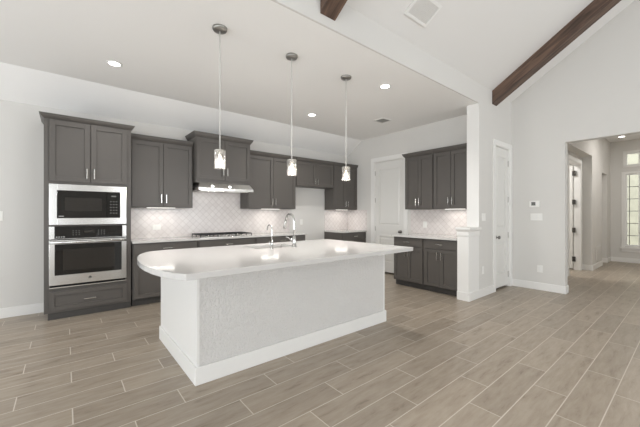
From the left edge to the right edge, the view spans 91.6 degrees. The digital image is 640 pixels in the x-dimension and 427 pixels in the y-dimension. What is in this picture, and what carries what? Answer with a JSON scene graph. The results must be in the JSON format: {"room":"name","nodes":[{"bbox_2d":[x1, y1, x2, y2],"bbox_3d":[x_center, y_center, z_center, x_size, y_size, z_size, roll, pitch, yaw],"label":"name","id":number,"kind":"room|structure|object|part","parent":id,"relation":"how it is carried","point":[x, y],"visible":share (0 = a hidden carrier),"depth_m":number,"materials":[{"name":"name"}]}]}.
{"room":"kitchen","nodes":[
{"label":"kitchen","id":0,"kind":"room"},
{"bbox_2d":[0,99,347,307],"bbox_3d":[-2.424,-0.255,5.181,10.010,3.100,0.130,0,0,-39],"label":"wall","id":1,"kind":"structure","parent":0,"point":[21,126],"depth_m":4.11,"materials":[{"name":"white paint"}]},
{"bbox_2d":[0,211,2,220],"bbox_3d":[-3.973,0.025,3.836,0.090,0.120,0.010,0,0,-39],"label":"light switch","id":2,"kind":"object","parent":1,"relation":"attached to","point":[1,212],"visible":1,"depth_m":3.86,"materials":[{"name":"white plastic"}]},
{"bbox_2d":[0,303,43,318],"bbox_3d":[-3.050,1.232,4.588,8.090,0.125,0.016,0,0,-39],"label":"baseboard","id":3,"kind":"structure","parent":1,"relation":"attached to","point":[8,312],"depth_m":3.96,"materials":[{"name":"white paint"}]},
{"bbox_2d":[152,225,160,229],"bbox_3d":[-2.596,0.210,4.949,0.120,0.080,0.010,0,0,-39],"label":"outlet","id":4,"kind":"object","parent":1,"relation":"attached to","point":[154,227],"visible":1,"depth_m":4.94,"materials":[{"name":"white plastic"}]},
{"bbox_2d":[131,133,193,207],"bbox_3d":[-2.462,-0.622,4.832,0.866,1.061,0.358,0,0,-39],"label":"upper cabinet","id":5,"kind":"object","parent":1,"relation":"attached to","point":[161,168],"visible":0.97,"depth_m":4.69,"materials":[{"name":"grey paint"}]},
{"bbox_3d":[-2.544,-0.590,4.598,0.418,0.961,0.020,0,0,-39],"label":"door","id":6,"kind":"part","parent":5,"relation":"part of","materials":[{"name":"grey paint"}]},
{"bbox_3d":[-2.466,-1.115,4.837,0.866,0.074,0.346,0,0,-39],"label":"crown moulding","id":7,"kind":"part","parent":5,"relation":"part of","materials":[{"name":"grey paint"}]},
{"bbox_3d":[-2.216,-0.590,4.867,0.418,0.961,0.020,0,0,-39],"label":"door","id":8,"kind":"part","parent":5,"relation":"part of","materials":[{"name":"grey paint"}]},
{"bbox_2d":[185,131,253,184],"bbox_3d":[-1.717,-0.905,5.365,1.026,0.800,0.478,0,0,-39],"label":"upper cabinet","id":9,"kind":"object","parent":1,"relation":"attached to","point":[237,171],"visible":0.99,"depth_m":5.17,"materials":[{"name":"grey paint"}]},
{"bbox_3d":[-1.776,-0.887,5.072,0.456,0.655,0.020,0,0,-39],"label":"door","id":10,"kind":"part","parent":9,"relation":"part of","materials":[{"name":"grey paint"}]},
{"bbox_3d":[-1.720,-1.264,5.370,1.026,0.082,0.466,0,0,-39],"label":"crown moulding","id":11,"kind":"part","parent":9,"relation":"part of","materials":[{"name":"grey paint"}]},
{"bbox_2d":[193,182,252,193],"bbox_3d":[-1.695,-0.436,5.338,0.938,0.134,0.549,0,0,-39],"label":"range hood","id":12,"kind":"object","parent":9,"relation":"attached to","point":[204,187],"visible":0.95,"depth_m":5.12,"materials":[{"name":"silver metal"}]},
{"bbox_3d":[-1.418,-0.887,5.365,0.456,0.655,0.020,0,0,-39],"label":"door","id":13,"kind":"part","parent":9,"relation":"part of","materials":[{"name":"grey paint"}]},
{"bbox_2d":[240,150,296,208],"bbox_3d":[-0.977,-0.622,6.047,1.053,1.061,0.358,0,0,-39],"label":"upper cabinet","id":14,"kind":"object","parent":1,"relation":"attached to","point":[270,183],"visible":0.89,"depth_m":5.90,"materials":[{"name":"grey paint"}]},
{"bbox_3d":[-1.096,-0.590,5.784,0.511,0.961,0.020,0,0,-39],"label":"door","id":15,"kind":"part","parent":14,"relation":"part of","materials":[{"name":"grey paint"}]},
{"bbox_3d":[-0.981,-1.115,6.052,1.053,0.074,0.346,0,0,-39],"label":"crown moulding","id":16,"kind":"part","parent":14,"relation":"part of","materials":[{"name":"grey paint"}]},
{"bbox_3d":[-0.695,-0.590,6.111,0.511,0.961,0.020,0,0,-39],"label":"door","id":17,"kind":"part","parent":14,"relation":"part of","materials":[{"name":"grey paint"}]},
{"bbox_2d":[296,157,333,188],"bbox_3d":[-0.175,-0.861,6.704,1.004,0.582,0.358,0,0,-39],"label":"upper cabinet","id":18,"kind":"object","parent":1,"relation":"attached to","point":[310,173],"visible":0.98,"depth_m":6.57,"materials":[{"name":"grey paint"}]},
{"bbox_3d":[-0.284,-0.826,6.448,0.487,0.488,0.020,0,0,-39],"label":"door","id":19,"kind":"part","parent":18,"relation":"part of","materials":[{"name":"grey paint"}]},
{"bbox_3d":[-0.179,-1.115,6.708,1.004,0.074,0.346,0,0,-39],"label":"crown moulding","id":20,"kind":"part","parent":18,"relation":"part of","materials":[{"name":"grey paint"}]},
{"bbox_3d":[0.098,-0.826,6.760,0.487,0.488,0.020,0,0,-39],"label":"door","id":21,"kind":"part","parent":18,"relation":"part of","materials":[{"name":"grey paint"}]},
{"bbox_2d":[325,162,357,209],"bbox_3d":[0.511,-0.622,7.265,0.752,1.061,0.358,0,0,-39],"label":"upper cabinet","id":22,"kind":"object","parent":1,"relation":"attached to","point":[343,194],"visible":0.9,"depth_m":7.11,"materials":[{"name":"grey paint"}]},
{"bbox_3d":[0.450,-0.590,7.049,0.361,0.961,0.020,0,0,-39],"label":"door","id":23,"kind":"part","parent":22,"relation":"part of","materials":[{"name":"grey paint"}]},
{"bbox_3d":[0.507,-1.115,7.269,0.752,0.074,0.346,0,0,-39],"label":"crown moulding","id":24,"kind":"part","parent":22,"relation":"part of","materials":[{"name":"grey paint"}]},
{"bbox_3d":[0.734,-0.590,7.281,0.361,0.961,0.020,0,0,-39],"label":"door","id":25,"kind":"part","parent":22,"relation":"part of","materials":[{"name":"grey paint"}]},
{"bbox_2d":[0,0,475,155],"bbox_3d":[-1.364,-1.629,3.846,9.760,0.422,3.300,0,0,-39],"label":"ceiling","id":26,"kind":"structure","parent":0,"point":[54,53],"depth_m":3.79,"materials":[{"name":"white paint"}]},
{"bbox_2d":[106,60,122,66],"bbox_3d":[-2.352,-1.716,3.561,0.164,0.006,0.164,0,0,-39],"label":"recessed light","id":27,"kind":"object","parent":26,"relation":"in","point":[110,62],"visible":1,"depth_m":3.55,"materials":[{"name":"white paint"}]},
{"bbox_2d":[108,62,119,65],"bbox_3d":[-2.352,-1.718,3.561,0.116,0.003,0.116,0,0,-39],"label":"diffuser","id":28,"kind":"object","parent":27,"relation":"attached to","point":[110,63],"depth_m":3.55,"materials":[{"name":"white"}]},
{"bbox_2d":[212,24,226,168],"bbox_3d":[-0.926,-1.069,2.880,0.132,1.301,0.132,0,0,-39],"label":"pendant lamp","id":29,"kind":"object","parent":26,"relation":"hanging from","point":[219,29],"visible":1,"depth_m":2.87,"materials":[{"name":"silver metal"}]},
{"bbox_3d":[-0.926,-1.138,2.880,0.011,1.112,0.010,0,0,-39],"label":"rod","id":30,"kind":"part","parent":29,"relation":"part of","materials":[{"name":"silver metal"}]},
{"bbox_3d":[-0.926,-0.501,2.880,0.102,0.164,0.102,0,0,-39],"label":"lamp shade","id":31,"kind":"part","parent":29,"relation":"part of","materials":[{"name":"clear glass"}]},
{"bbox_2d":[286,53,297,175],"bbox_3d":[-0.308,-1.069,3.386,0.132,1.301,0.132,0,0,-39],"label":"pendant lamp","id":32,"kind":"object","parent":26,"relation":"hanging from","point":[291,57],"visible":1,"depth_m":3.38,"materials":[{"name":"silver"}]},
{"bbox_3d":[-0.308,-1.138,3.386,0.011,1.112,0.010,0,0,-39],"label":"rod","id":33,"kind":"part","parent":32,"relation":"part of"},
{"bbox_3d":[-0.308,-0.501,3.386,0.102,0.164,0.102,0,0,-39],"label":"lamp shade","id":34,"kind":"part","parent":32,"relation":"part of","materials":[{"name":"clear glass"}]},
{"bbox_2d":[341,74,350,180],"bbox_3d":[0.326,-1.069,3.904,0.132,1.301,0.132,0,0,-39],"label":"pendant lamp","id":35,"kind":"object","parent":26,"relation":"hanging from","point":[346,77],"visible":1,"depth_m":3.89,"materials":[{"name":"silver"}]},
{"bbox_3d":[0.326,-0.501,3.904,0.102,0.164,0.102,0,0,-39],"label":"lamp shade","id":36,"kind":"part","parent":35,"relation":"part of","materials":[{"name":"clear glass"}]},
{"bbox_2d":[374,118,391,122],"bbox_3d":[1.148,-1.714,5.707,0.235,0.012,0.220,0,0,-39],"label":"ceiling vent","id":37,"kind":"object","parent":26,"relation":"in","point":[381,120],"visible":1,"depth_m":5.70,"materials":[{"name":"metal"}]},
{"bbox_2d":[379,84,390,88],"bbox_3d":[0.877,-1.716,4.194,0.164,0.006,0.164,0,0,-39],"label":"recessed light","id":38,"kind":"object","parent":26,"relation":"in","point":[383,86],"visible":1,"depth_m":4.19,"materials":[{"name":"white paint"}]},
{"bbox_2d":[0,261,639,426],"bbox_3d":[2.837,1.345,2.968,15.350,0.100,10.200,0,0,-39],"label":"floor","id":39,"kind":"structure","parent":0,"point":[510,356],"depth_m":2.56,"materials":[{"name":"beige tile"}]},
{"bbox_2d":[39,111,134,320],"bbox_3d":[-3.105,0.040,4.194,0.989,2.510,0.554,0,0,-39],"label":"tall cabinet","id":40,"kind":"object","parent":39,"relation":"on","point":[77,150],"visible":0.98,"depth_m":3.98,"materials":[{"name":"grey paint"}]},
{"bbox_3d":[-3.455,0.022,3.946,0.050,2.375,0.494,0,0,-39],"label":"panel","id":41,"kind":"part","parent":40,"relation":"part of","materials":[{"name":"grey paint"}]},
{"bbox_3d":[-3.119,-0.772,3.889,0.399,0.745,0.020,0,0,-39],"label":"door","id":42,"kind":"part","parent":40,"relation":"part of","materials":[{"name":"grey paint"}]},
{"bbox_3d":[-3.110,-1.185,4.199,0.989,0.060,0.540,0,0,-39],"label":"crown moulding","id":43,"kind":"part","parent":40,"relation":"part of","materials":[{"name":"grey paint"}]},
{"bbox_2d":[49,184,125,224],"bbox_3d":[-3.091,-0.116,4.169,0.799,0.502,0.432,0,0,-39],"label":"microwave oven","id":44,"kind":"object","parent":40,"relation":"in","point":[69,204],"visible":1,"depth_m":3.98,"materials":[{"name":"silver metal"}]},
{"bbox_3d":[-3.023,-0.119,3.968,0.503,0.342,0.027,0,0,-39],"label":"door","id":45,"kind":"part","parent":44,"relation":"part of","materials":[{"name":"black glass"}]},
{"bbox_3d":[-2.769,-0.119,4.176,0.147,0.342,0.027,0,0,-39],"label":"control panel","id":46,"kind":"part","parent":44,"relation":"part of","materials":[{"name":"black glass"}]},
{"bbox_2d":[49,224,125,226],"bbox_3d":[-3.128,0.145,4.214,0.795,0.018,0.494,0,0,-39],"label":"shelf","id":47,"kind":"object","parent":40,"relation":"attached to","point":[87,224],"depth_m":4.03,"materials":[{"name":"silver metal"}]},
{"bbox_2d":[49,225,126,288],"bbox_3d":[-3.073,0.531,4.146,0.799,0.752,0.530,0,0,-39],"label":"oven","id":48,"kind":"object","parent":40,"relation":"in","point":[78,255],"visible":0.99,"depth_m":3.97,"materials":[{"name":"silver metal"}]},
{"bbox_3d":[-2.965,0.233,4.015,0.799,0.155,0.026,0,0,-39],"label":"trim","id":49,"kind":"part","parent":48,"relation":"part of","materials":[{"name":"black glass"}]},
{"bbox_3d":[-2.963,0.900,4.012,0.799,0.011,0.033,0,0,-39],"label":"trim","id":50,"kind":"part","parent":48,"relation":"part of","materials":[{"name":"silver metal"}]},
{"bbox_3d":[-2.926,0.347,3.967,0.795,0.030,0.067,0,0,-39],"label":"handle","id":51,"kind":"part","parent":48,"relation":"part of","materials":[{"name":"silver metal"}]},
{"bbox_3d":[-2.962,0.229,4.013,0.702,0.148,0.032,0,0,-39],"label":"control panel","id":52,"kind":"part","parent":48,"relation":"part of","materials":[{"name":"black glass"}]},
{"bbox_3d":[-2.947,0.560,3.988,0.690,0.380,0.005,0,0,-39],"label":"glass","id":53,"kind":"part","parent":48,"relation":"part of","materials":[{"name":"black glass"}]},
{"bbox_3d":[-2.962,1.067,4.018,0.805,0.233,0.020,0,0,-39],"label":"drawer","id":54,"kind":"part","parent":40,"relation":"part of","materials":[{"name":"grey paint"}]},
{"bbox_3d":[-2.804,-0.772,4.147,0.398,0.745,0.020,0,0,-39],"label":"door","id":55,"kind":"part","parent":40,"relation":"part of","materials":[{"name":"grey paint"}]},
{"bbox_3d":[-2.797,0.022,4.484,0.060,2.375,0.494,0,0,-39],"label":"panel","id":56,"kind":"part","parent":40,"relation":"part of","materials":[{"name":"grey paint"}]},
{"bbox_2d":[131,240,197,305],"bbox_3d":[-2.396,0.854,4.761,0.878,0.883,0.574,0,0,-39],"label":"base cabinet","id":57,"kind":"object","parent":39,"relation":"on","point":[145,286],"visible":0.23,"depth_m":4.41,"materials":[{"name":"grey paint"}]},
{"bbox_3d":[-2.411,0.883,4.442,0.424,0.600,0.020,0,0,-39],"label":"door","id":58,"kind":"part","parent":57,"relation":"part of","materials":[{"name":"grey paint"}]},
{"bbox_3d":[-2.246,0.499,4.578,0.852,0.142,0.020,0,0,-39],"label":"drawer","id":59,"kind":"part","parent":57,"relation":"part of","materials":[{"name":"grey paint"}]},
{"bbox_2d":[198,237,254,247],"bbox_3d":[-1.673,0.854,5.353,0.979,0.883,0.574,0,0,-39],"label":"base cabinet","id":60,"kind":"object","parent":39,"relation":"on","point":[236,241],"visible":0.2,"depth_m":5.13,"materials":[{"name":"grey paint"}]},
{"bbox_2d":[159,255,385,385],"bbox_3d":[-0.434,0.859,3.495,2.246,0.873,1.161,0,0,-39],"label":"kitchen island","id":61,"kind":"object","parent":39,"relation":"on","point":[214,328],"visible":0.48,"depth_m":2.80,"materials":[{"name":"white paint"}]},
{"bbox_3d":[-1.288,0.849,2.806,0.020,0.853,1.145,0,0,-39],"label":"panel","id":62,"kind":"part","parent":61,"relation":"part of","materials":[{"name":"white paint"}]},
{"bbox_3d":[-0.434,1.228,3.495,2.246,0.135,1.161,0,0,-39],"label":"baseboard","id":63,"kind":"part","parent":61,"relation":"part of","materials":[{"name":"white paint"}]},
{"bbox_2d":[137,239,412,280],"bbox_3d":[-0.421,0.401,3.300,2.628,0.042,1.530,0,0,-39],"label":"island countertop","id":64,"kind":"structure","parent":61,"relation":"on","point":[186,264],"depth_m":2.82,"materials":[{"name":"white stone"}]},
{"bbox_2d":[267,224,273,248],"bbox_3d":[-0.555,0.247,3.407,0.058,0.266,0.130,0,0,-39],"label":"tap","id":65,"kind":"object","parent":64,"relation":"on","point":[271,245],"visible":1,"depth_m":3.37,"materials":[{"name":"silver metal"}]},
{"bbox_2d":[283,213,296,246],"bbox_3d":[-0.351,0.186,3.647,0.130,0.389,0.233,0,0,-15],"label":"faucet","id":66,"kind":"object","parent":64,"relation":"on","point":[293,239],"visible":1,"depth_m":3.57,"materials":[{"name":"silver metal"}]},
{"bbox_3d":[-0.352,0.123,3.643,0.023,0.264,0.196,0,0,-39],"label":"spout","id":67,"kind":"part","parent":66,"relation":"part of","materials":[{"name":"silver metal"}]},
{"bbox_3d":[-0.441,0.849,3.502,2.174,0.853,1.141,0,0,-39],"label":"panel","id":68,"kind":"part","parent":61,"relation":"part of","materials":[{"name":"white paint"}]},
{"bbox_3d":[0.410,0.849,4.196,0.020,0.853,1.145,0,0,-39],"label":"panel","id":69,"kind":"part","parent":61,"relation":"part of","materials":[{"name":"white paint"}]},
{"bbox_2d":[255,235,304,248],"bbox_3d":[-0.863,0.854,6.015,1.101,0.883,0.574,0,0,-39],"label":"base cabinet","id":70,"kind":"object","parent":39,"relation":"on","point":[258,240],"visible":0.16,"depth_m":5.76,"materials":[{"name":"grey paint"}]},
{"bbox_2d":[131,232,306,243],"bbox_3d":[-1.587,0.395,5.426,2.993,0.030,0.549,0,0,-39],"label":"countertop","id":71,"kind":"structure","parent":70,"relation":"on","point":[188,238],"depth_m":4.98,"materials":[{"name":"white stone"}]},
{"bbox_2d":[192,232,252,237],"bbox_3d":[-1.675,0.354,5.358,0.903,0.051,0.445,0,0,-39],"label":"gas cooktop","id":72,"kind":"object","parent":71,"relation":"in","point":[218,234],"visible":1,"depth_m":5.28,"materials":[{"name":"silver metal"}]},
{"bbox_3d":[-0.713,0.499,5.832,1.075,0.142,0.020,0,0,-39],"label":"drawer","id":73,"kind":"part","parent":70,"relation":"part of","materials":[{"name":"grey paint"}]},
{"bbox_2d":[324,232,365,242],"bbox_3d":[0.596,0.854,7.161,0.752,0.883,0.649,0,0,-39],"label":"base cabinet","id":74,"kind":"object","parent":39,"relation":"on","point":[355,236],"visible":0.33,"depth_m":6.96,"materials":[{"name":"grey paint"}]},
{"bbox_2d":[324,229,366,232],"bbox_3d":[0.582,0.395,7.153,0.765,0.030,0.624,0,0,-39],"label":"countertop","id":75,"kind":"structure","parent":74,"relation":"on","point":[347,230],"depth_m":7.05,"materials":[{"name":"white stone"}]},
{"bbox_3d":[0.770,0.499,6.948,0.726,0.142,0.020,0,0,-39],"label":"drawer","id":76,"kind":"part","parent":74,"relation":"part of","materials":[{"name":"grey paint"}]},
{"bbox_2d":[394,237,425,289],"bbox_3d":[1.798,0.854,5.700,0.743,0.883,0.615,0,0,-39],"label":"base cabinet","id":77,"kind":"object","parent":39,"relation":"on","point":[408,266],"visible":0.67,"depth_m":5.46,"materials":[{"name":"grey paint"}]},
{"bbox_3d":[1.456,0.883,5.611,0.020,0.600,0.292,0,0,-39],"label":"door","id":78,"kind":"part","parent":77,"relation":"part of","materials":[{"name":"grey paint"}]},
{"bbox_3d":[1.550,0.499,5.496,0.020,0.142,0.589,0,0,-39],"label":"drawer","id":79,"kind":"part","parent":77,"relation":"part of","materials":[{"name":"grey paint"}]},
{"bbox_3d":[1.643,0.883,5.382,0.020,0.600,0.292,0,0,-39],"label":"door","id":80,"kind":"part","parent":77,"relation":"part of","materials":[{"name":"grey paint"}]},
{"bbox_2d":[424,239,456,295],"bbox_3d":[2.186,0.854,5.226,0.743,0.883,0.600,0,0,-39],"label":"base cabinet","id":81,"kind":"object","parent":39,"relation":"on","point":[440,256],"visible":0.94,"depth_m":5.01,"materials":[{"name":"grey paint"}]},
{"bbox_2d":[391,233,456,240],"bbox_3d":[1.978,0.395,5.468,0.738,0.030,1.242,0,0,-39],"label":"countertop","id":82,"kind":"structure","parent":81,"relation":"on","point":[410,235],"depth_m":5.37,"materials":[{"name":"white stone"}]},
{"bbox_3d":[1.846,0.883,5.134,0.020,0.600,0.285,0,0,-39],"label":"door","id":83,"kind":"part","parent":81,"relation":"part of","materials":[{"name":"grey paint"}]},
{"bbox_3d":[1.937,0.499,5.022,0.020,0.142,0.574,0,0,-39],"label":"drawer","id":84,"kind":"part","parent":81,"relation":"part of","materials":[{"name":"grey paint"}]},
{"bbox_3d":[2.029,0.883,4.911,0.020,0.600,0.285,0,0,-39],"label":"door","id":85,"kind":"part","parent":81,"relation":"part of","materials":[{"name":"grey paint"}]},
{"bbox_2d":[271,0,510,292],"bbox_3d":[-0.364,-0.375,2.624,9.760,3.340,0.186,0,0,-39],"label":"wall","id":86,"kind":"structure","parent":0,"point":[494,121],"depth_m":4.62,"materials":[{"name":"white paint"}]},
{"bbox_2d":[455,227,480,236],"bbox_3d":[2.267,0.272,4.753,0.378,0.137,0.220,0,0,-39],"label":"trim","id":87,"kind":"structure","parent":86,"relation":"on","point":[461,231],"depth_m":4.67,"materials":[{"name":"white paint"}]},
{"bbox_2d":[467,103,478,226],"bbox_3d":[2.399,-0.756,4.885,0.008,1.923,0.188,0,0,-39],"label":"trim","id":88,"kind":"structure","parent":86,"relation":"attached to","point":[472,110],"depth_m":4.87,"materials":[{"name":"white paint"}]},
{"bbox_2d":[457,285,493,301],"bbox_3d":[2.466,1.232,4.922,0.859,0.125,0.188,0,0,-39],"label":"baseboard","id":89,"kind":"structure","parent":86,"relation":"attached to","point":[463,296],"depth_m":4.71,"materials":[{"name":"white paint"}]},
{"bbox_2d":[482,213,485,220],"bbox_3d":[2.588,0.050,4.915,0.130,0.120,0.010,0,0,-39],"label":"light switch","id":90,"kind":"object","parent":86,"relation":"attached to","point":[483,214],"visible":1,"depth_m":4.91,"materials":[{"name":"white plastic"}]},
{"bbox_2d":[496,147,508,287],"bbox_3d":[3.161,0.059,5.392,0.604,2.401,0.107,0,0,-39],"label":"door","id":91,"kind":"structure","parent":86,"relation":"in","point":[502,163],"depth_m":5.44,"materials":[{"name":"white paint"}]},
{"bbox_2d":[493,139,511,291],"bbox_3d":[3.117,0.028,5.440,0.795,2.535,0.168,0,0,-39],"label":"trim","id":92,"kind":"structure","parent":86,"relation":"attached to","point":[496,143],"depth_m":5.54,"materials":[{"name":"white paint"}]},
{"bbox_2d":[348,115,466,242],"bbox_3d":[1.718,-0.255,6.474,0.130,3.100,3.135,0,0,-39],"label":"wall","id":93,"kind":"structure","parent":0,"point":[453,131],"depth_m":6.21,"materials":[{"name":"white paint"}]},
{"bbox_2d":[375,159,403,272],"bbox_3d":[1.471,0.059,6.691,0.107,2.401,0.782,0,0,-39],"label":"door","id":94,"kind":"structure","parent":93,"relation":"in","point":[389,175],"depth_m":6.70,"materials":[{"name":"white paint"}]},
{"bbox_2d":[371,152,407,243],"bbox_3d":[1.513,0.025,6.718,0.138,2.540,0.978,0,0,-39],"label":"trim","id":95,"kind":"structure","parent":93,"relation":"attached to","point":[397,156],"depth_m":6.98,"materials":[{"name":"white paint"}]},
{"bbox_2d":[402,149,433,209],"bbox_3d":[1.904,-0.620,5.878,0.332,1.065,0.638,0,0,-39],"label":"upper cabinet","id":96,"kind":"object","parent":93,"relation":"attached to","point":[419,166],"visible":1,"depth_m":5.76,"materials":[{"name":"grey paint"}]},
{"bbox_3d":[1.736,-0.585,5.900,0.020,0.971,0.283,0,0,-39],"label":"door","id":97,"kind":"part","parent":96,"relation":"part of","materials":[{"name":"grey paint"}]},
{"bbox_3d":[1.909,-1.115,5.882,0.320,0.074,0.638,0,0,-39],"label":"crown moulding","id":98,"kind":"part","parent":96,"relation":"part of","materials":[{"name":"grey paint"}]},
{"bbox_3d":[1.919,-0.585,5.676,0.020,0.971,0.283,0,0,-39],"label":"door","id":99,"kind":"part","parent":96,"relation":"part of","materials":[{"name":"grey paint"}]},
{"bbox_2d":[432,143,466,208],"bbox_3d":[2.318,-0.617,5.372,0.332,1.071,0.658,0,0,-39],"label":"upper cabinet","id":100,"kind":"object","parent":93,"relation":"attached to","point":[450,162],"visible":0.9,"depth_m":5.29,"materials":[{"name":"grey paint"}]},
{"bbox_3d":[2.127,-0.585,5.422,0.020,0.971,0.314,0,0,-39],"label":"door","id":101,"kind":"part","parent":100,"relation":"part of","materials":[{"name":"grey paint"}]},
{"bbox_3d":[2.323,-1.115,5.375,0.320,0.074,0.658,0,0,-39],"label":"crown moulding","id":102,"kind":"part","parent":100,"relation":"part of","materials":[{"name":"grey paint"}]},
{"bbox_3d":[2.330,-0.585,5.174,0.020,0.971,0.314,0,0,-39],"label":"door","id":103,"kind":"part","parent":100,"relation":"part of","materials":[{"name":"grey paint"}]},
{"bbox_2d":[345,0,633,101],"bbox_3d":[1.794,-3.099,0.027,10.010,2.405,6.970,0,0,-39],"label":"ceiling","id":104,"kind":"structure","parent":0,"point":[486,41],"depth_m":4.01,"materials":[{"name":"white paint"}]},
{"bbox_2d":[320,0,346,20],"bbox_3d":[1.138,-2.993,1.557,0.180,2.372,3.369,0,0,-39],"label":"ceiling beam","id":105,"kind":"structure","parent":104,"relation":"attached to","point":[331,9],"depth_m":2.80,"materials":[{"name":"brown wood"}]},
{"bbox_2d":[404,0,441,26],"bbox_3d":[1.112,-2.196,3.347,0.390,0.146,0.218,0,0,-39],"label":"ceiling vent","id":106,"kind":"object","parent":104,"relation":"in","point":[422,12],"visible":1,"depth_m":3.35,"materials":[{"name":"white metal"}]},
{"bbox_2d":[492,0,620,105],"bbox_3d":[3.961,-2.993,3.867,0.172,2.372,3.369,0,0,-39],"label":"ceiling beam","id":107,"kind":"structure","parent":104,"relation":"attached to","point":[596,9],"depth_m":4.49,"materials":[{"name":"brown wood"}]},
{"bbox_2d":[569,164,573,262],"bbox_3d":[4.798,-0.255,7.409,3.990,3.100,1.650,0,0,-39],"label":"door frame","id":108,"kind":"structure","parent":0,"point":[569,164],"depth_m":8.15,"materials":[{"name":"white paint"}]},
{"bbox_2d":[511,0,639,285],"bbox_3d":[4.589,-1.443,4.395,0.150,5.477,9.990,0,0,-39],"label":"wall","id":109,"kind":"structure","parent":0,"point":[593,93],"depth_m":5.10,"materials":[{"name":"white paint"}]},
{"bbox_2d":[529,201,539,206],"bbox_3d":[3.690,-0.172,5.358,0.022,0.110,0.150,0,0,-39],"label":"thermostat","id":110,"kind":"object","parent":109,"relation":"attached to","point":[531,203],"visible":1,"depth_m":5.35,"materials":[{"name":"white plastic"}]},
{"bbox_2d":[531,213,541,219],"bbox_3d":[3.712,0.050,5.341,0.010,0.120,0.175,0,0,-39],"label":"light switch","id":111,"kind":"object","parent":109,"relation":"attached to","point":[534,216],"visible":1,"depth_m":5.33,"materials":[{"name":"white plastic"}]},
{"bbox_2d":[537,265,542,272],"bbox_3d":[3.744,0.935,5.301,0.010,0.120,0.080,0,0,-39],"label":"outlet","id":112,"kind":"object","parent":109,"relation":"attached to","point":[539,267],"visible":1,"depth_m":5.29,"materials":[{"name":"white plastic"}]},
{"bbox_2d":[512,279,568,293],"bbox_3d":[5.634,1.232,3.105,0.166,0.125,6.670,0,0,-39],"label":"baseboard","id":113,"kind":"structure","parent":109,"relation":"attached to","point":[515,282],"depth_m":5.27,"materials":[{"name":"white paint"}]},
{"bbox_2d":[568,138,609,264],"bbox_3d":[5.880,-0.355,7.034,5.190,3.300,0.300,0,0,-39],"label":"wall","id":114,"kind":"structure","parent":0,"point":[594,155],"depth_m":7.28,"materials":[{"name":"white paint"}]},
{"bbox_2d":[569,166,575,267],"bbox_3d":[5.600,0.070,7.574,0.060,2.390,0.970,0,0,-39],"label":"door","id":115,"kind":"structure","parent":114,"relation":"in","point":[572,173],"depth_m":7.25,"materials":[{"name":"white paint"}]},
{"bbox_2d":[568,154,581,275],"bbox_3d":[5.558,0.030,6.875,1.190,2.530,0.138,0,0,-39],"label":"trim","id":116,"kind":"structure","parent":114,"relation":"attached to","point":[577,163],"depth_m":7.16,"materials":[{"name":"white paint"}]},
{"bbox_2d":[582,257,639,270],"bbox_3d":[6.605,1.232,6.148,5.190,0.125,2.350,0,0,-39],"label":"baseboard","id":117,"kind":"structure","parent":114,"relation":"attached to","point":[616,259],"depth_m":8.20,"materials":[{"name":"white paint"}]},
{"bbox_2d":[605,134,639,141],"bbox_3d":[6.662,-2.035,6.078,5.190,0.140,2.170,0,0,-39],"label":"ceiling","id":118,"kind":"structure","parent":0,"point":[634,136],"depth_m":8.11,"materials":[{"name":"white paint"}]},
{"bbox_2d":[610,139,639,258],"bbox_3d":[8.640,-0.355,7.877,0.150,3.300,2.750,0,0,-39],"label":"wall","id":119,"kind":"structure","parent":0,"point":[616,148],"depth_m":8.45,"materials":[{"name":"white paint"}]},
{"bbox_2d":[620,150,639,252],"bbox_3d":[8.236,-0.335,8.213,0.050,2.680,0.460,0,0,-39],"label":"trim","id":120,"kind":"structure","parent":119,"relation":"attached to","point":[625,249],"depth_m":8.33,"materials":[{"name":"white paint"}]},
{"bbox_2d":[625,151,639,165],"bbox_3d":[8.309,-1.460,8.266,0.110,0.350,0.290,0,0,-39],"label":"window","id":121,"kind":"structure","parent":119,"relation":"in","point":[626,154],"depth_m":8.26,"materials":[{"name":"white paint"}]},
{"label":"outside","id":122,"kind":"structure","parent":0,"visible":0},
{"bbox_3d":[10.562,1.445,10.581,6.250,0.100,11.000,0,0,-39],"label":"ground","id":123,"kind":"structure","parent":122,"visible":0},
{"bbox_2d":[625,153,639,246],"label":"window","id":124,"kind":"structure","parent":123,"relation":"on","point":[631,158],"depth_m":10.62,"materials":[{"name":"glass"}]}
]}

